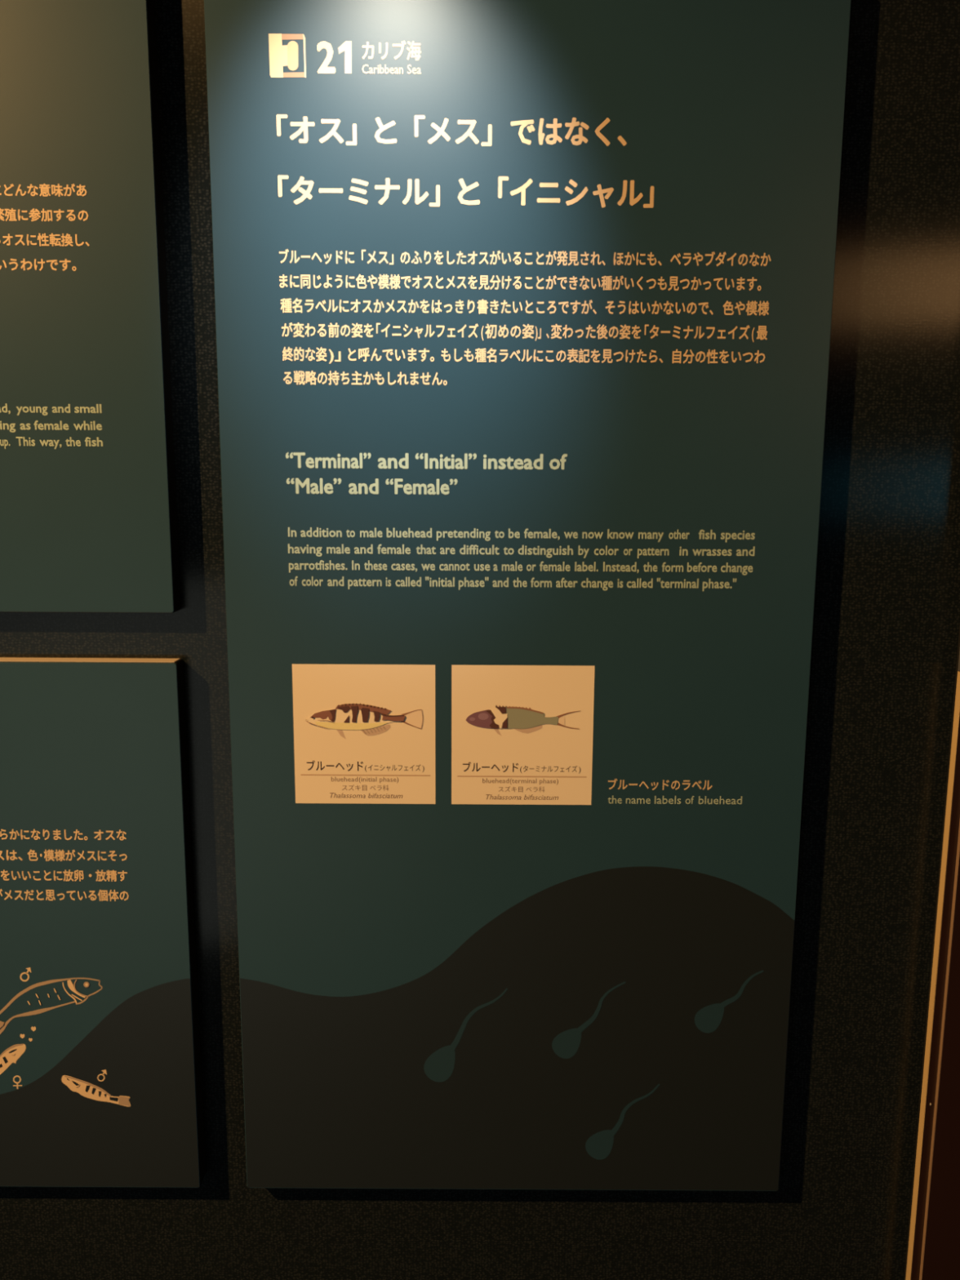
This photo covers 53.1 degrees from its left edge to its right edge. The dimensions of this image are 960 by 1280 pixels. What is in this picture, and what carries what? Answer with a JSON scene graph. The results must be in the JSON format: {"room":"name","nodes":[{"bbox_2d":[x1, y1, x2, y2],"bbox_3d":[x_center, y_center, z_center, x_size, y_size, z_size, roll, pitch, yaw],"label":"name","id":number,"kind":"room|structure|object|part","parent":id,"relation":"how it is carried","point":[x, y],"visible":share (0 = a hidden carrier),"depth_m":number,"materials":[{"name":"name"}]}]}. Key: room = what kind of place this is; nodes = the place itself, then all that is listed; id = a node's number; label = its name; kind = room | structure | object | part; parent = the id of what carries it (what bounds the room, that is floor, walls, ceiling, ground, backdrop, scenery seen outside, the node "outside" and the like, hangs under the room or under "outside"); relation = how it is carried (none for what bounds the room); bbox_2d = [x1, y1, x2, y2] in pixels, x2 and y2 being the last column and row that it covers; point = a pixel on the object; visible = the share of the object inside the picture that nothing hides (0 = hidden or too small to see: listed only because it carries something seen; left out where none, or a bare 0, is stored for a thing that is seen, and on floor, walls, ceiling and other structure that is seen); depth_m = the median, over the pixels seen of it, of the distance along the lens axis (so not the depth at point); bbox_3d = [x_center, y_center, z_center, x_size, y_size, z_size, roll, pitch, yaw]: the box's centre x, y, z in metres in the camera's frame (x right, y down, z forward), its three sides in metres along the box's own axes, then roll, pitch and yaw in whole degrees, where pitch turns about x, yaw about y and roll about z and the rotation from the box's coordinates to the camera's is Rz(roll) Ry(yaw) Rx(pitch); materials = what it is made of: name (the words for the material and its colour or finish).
{"room":"museum","nodes":[
{"label":"museum","id":0,"kind":"room"},
{"bbox_2d":[0,0,959,1279],"bbox_3d":[-1.324,-0.076,0.744,3.352,2.900,0.120,0,9,0],"label":"wall","id":1,"kind":"structure","parent":0,"point":[886,616],"depth_m":0.71,"materials":[{"name":"black plastic"}]},
{"bbox_2d":[0,0,180,613],"bbox_3d":[-0.421,-0.226,0.650,0.415,0.415,0.015,0,9,0],"label":"panel","id":2,"kind":"object","parent":1,"relation":"attached to","point":[88,520],"visible":1,"depth_m":0.65,"materials":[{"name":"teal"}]},
{"bbox_2d":[0,657,205,1187],"bbox_3d":[-0.424,0.218,0.721,0.415,0.415,0.016,0,9,0],"label":"panel","id":3,"kind":"object","parent":1,"relation":"attached to","point":[100,1073],"visible":1,"depth_m":0.71,"materials":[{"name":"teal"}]},
{"bbox_2d":[0,978,199,1186],"bbox_3d":[-0.424,0.338,0.733,0.414,0.174,0.001,0,9,0],"label":"print","id":4,"kind":"object","parent":3,"relation":"attached to","point":[51,1134],"depth_m":0.74},
{"bbox_2d":[204,0,851,1191],"bbox_3d":[0.028,-0.001,0.685,0.413,0.866,0.016,0,9,0],"label":"panel","id":5,"kind":"object","parent":1,"relation":"attached to","point":[523,308],"visible":1,"depth_m":0.67,"materials":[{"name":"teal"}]},
{"bbox_2d":[268,33,306,77],"bbox_3d":[-0.124,-0.376,0.618,0.024,0.026,0.001,0,9,0],"label":"print","id":6,"kind":"object","parent":5,"relation":"attached to","point":[286,51],"depth_m":0.62,"materials":[{"name":"beige paint"}]},
{"bbox_2d":[316,40,335,73],"bbox_3d":[-0.099,-0.375,0.619,0.012,0.019,0.001,0,9,0],"label":"print","id":7,"kind":"object","parent":5,"relation":"on","point":[326,50],"depth_m":0.62,"materials":[{"name":"beige paint"}]},
{"bbox_2d":[306,760,363,770],"bbox_3d":[-0.104,0.091,0.693,0.041,0.008,0.001,0,9,0],"label":"print","id":8,"kind":"object","parent":5,"relation":"attached to","point":[312,765],"depth_m":0.69,"materials":[{"name":"grey paint"}]},
{"bbox_2d":[337,40,351,73],"bbox_3d":[-0.087,-0.375,0.619,0.009,0.019,0.001,0,9,0],"label":"print","id":9,"kind":"object","parent":5,"relation":"attached to","point":[346,46],"depth_m":0.62},
{"bbox_2d":[306,702,422,739],"bbox_3d":[-0.083,0.058,0.687,0.084,0.027,0.001,0,9,0],"label":"picture","id":10,"kind":"object","parent":5,"relation":"attached to","point":[324,721],"depth_m":0.69,"materials":[{"name":"brown"}]},
{"bbox_2d":[331,776,398,783],"bbox_3d":[-0.083,0.101,0.695,0.049,0.005,0.001,0,9,0],"label":"print","id":11,"kind":"object","parent":5,"relation":"attached to","point":[335,776],"depth_m":0.69},
{"bbox_2d":[342,785,388,791],"bbox_3d":[-0.083,0.107,0.696,0.034,0.004,0.001,0,9,0],"label":"print","id":12,"kind":"object","parent":5,"relation":"attached to","point":[343,785],"depth_m":0.70},
{"bbox_2d":[329,792,402,798],"bbox_3d":[-0.082,0.113,0.697,0.053,0.004,0.001,0,9,0],"label":"print","id":13,"kind":"object","parent":5,"relation":"attached to","point":[330,793],"depth_m":0.70},
{"bbox_2d":[286,477,457,494],"bbox_3d":[-0.074,-0.106,0.661,0.118,0.011,0.001,0,9,0],"label":"print","id":14,"kind":"object","parent":5,"relation":"on","point":[295,486],"depth_m":0.66,"materials":[{"name":"white paint"}]},
{"bbox_2d":[361,64,421,74],"bbox_3d":[-0.057,-0.368,0.620,0.038,0.006,0.001,0,9,0],"label":"print","id":15,"kind":"object","parent":5,"relation":"on","point":[366,68],"depth_m":0.62,"materials":[{"name":"beige paint"}]},
{"bbox_2d":[362,40,421,60],"bbox_3d":[-0.057,-0.379,0.618,0.038,0.012,0.001,0,9,0],"label":"print","id":16,"kind":"object","parent":5,"relation":"on","point":[371,50],"depth_m":0.62,"materials":[{"name":"beige paint"}]},
{"bbox_2d":[364,764,424,771],"bbox_3d":[-0.062,0.092,0.693,0.043,0.006,0.001,0,9,0],"label":"print","id":17,"kind":"object","parent":5,"relation":"attached to","point":[371,765],"depth_m":0.69},
{"bbox_2d":[285,452,567,469],"bbox_3d":[-0.037,-0.123,0.659,0.193,0.011,0.001,0,9,0],"label":"print","id":18,"kind":"object","parent":5,"relation":"on","point":[294,460],"depth_m":0.66,"materials":[{"name":"white paint"}]},
{"bbox_2d":[276,114,626,146],"bbox_3d":[-0.018,-0.331,0.625,0.228,0.019,0.001,0,9,0],"label":"print","id":19,"kind":"object","parent":5,"relation":"on","point":[292,130],"depth_m":0.63,"materials":[{"name":"beige paint"}]},
{"bbox_2d":[277,175,653,208],"bbox_3d":[-0.009,-0.294,0.631,0.247,0.019,0.001,0,9,0],"label":"print","id":20,"kind":"object","parent":5,"relation":"on","point":[293,191],"depth_m":0.63,"materials":[{"name":"beige paint"}]},
{"bbox_2d":[462,761,518,772],"bbox_3d":[0.008,0.092,0.693,0.040,0.008,0.001,0,9,0],"label":"print","id":21,"kind":"object","parent":5,"relation":"attached to","point":[468,766],"depth_m":0.69,"materials":[{"name":"grey"}]},
{"bbox_2d":[240,866,794,1191],"bbox_3d":[0.026,0.296,0.726,0.412,0.264,0.001,0,9,0],"label":"print","id":22,"kind":"object","parent":5,"relation":"attached to","point":[339,1093],"depth_m":0.73},
{"bbox_2d":[482,777,558,784],"bbox_3d":[0.029,0.102,0.695,0.055,0.005,0.001,0,9,0],"label":"print","id":23,"kind":"object","parent":5,"relation":"attached to","point":[515,781],"depth_m":0.69},
{"bbox_2d":[498,786,544,792],"bbox_3d":[0.030,0.108,0.696,0.034,0.004,0.001,0,9,0],"label":"print","id":24,"kind":"object","parent":5,"relation":"attached to","point":[513,788],"depth_m":0.70},
{"bbox_2d":[485,794,558,799],"bbox_3d":[0.030,0.114,0.697,0.053,0.004,0.001,0,9,0],"label":"print","id":25,"kind":"object","parent":5,"relation":"attached to","point":[486,794],"depth_m":0.70},
{"bbox_2d":[466,705,579,735],"bbox_3d":[0.031,0.058,0.687,0.082,0.023,0.001,0,9,0],"label":"picture","id":26,"kind":"object","parent":5,"relation":"attached to","point":[481,720],"depth_m":0.69,"materials":[{"name":"brown"}]},
{"bbox_2d":[520,765,580,773],"bbox_3d":[0.051,0.093,0.693,0.044,0.006,0.001,0,9,0],"label":"print","id":27,"kind":"object","parent":5,"relation":"attached to","point":[544,767],"depth_m":0.69},
{"bbox_2d":[608,778,711,790],"bbox_3d":[0.130,0.104,0.695,0.076,0.009,0.001,0,9,0],"label":"print","id":28,"kind":"object","parent":5,"relation":"on","point":[613,784],"depth_m":0.70,"materials":[{"name":"beige"}]},
{"bbox_2d":[608,795,742,804],"bbox_3d":[0.141,0.116,0.697,0.097,0.006,0.001,0,9,0],"label":"print","id":29,"kind":"object","parent":5,"relation":"on","point":[611,799],"depth_m":0.70,"materials":[{"name":"white"}]},
{"bbox_3d":[1.676,-0.059,0.744,2.648,2.900,0.120,0,9,0],"label":"wall","id":30,"kind":"structure","parent":0,"visible":0},
{"bbox_2d":[903,626,959,1279],"bbox_3d":[0.714,0.095,0.696,0.750,2.600,0.024,0,9,0],"label":"trim","id":31,"kind":"structure","parent":30,"relation":"attached to","point":[933,1239],"depth_m":0.73,"materials":[{"name":"gold metal"}]},
{"bbox_3d":[0.718,0.097,0.686,0.743,2.600,0.003,0,9,0],"label":"plate","id":32,"kind":"part","parent":31,"relation":"part of","materials":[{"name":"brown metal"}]}
]}

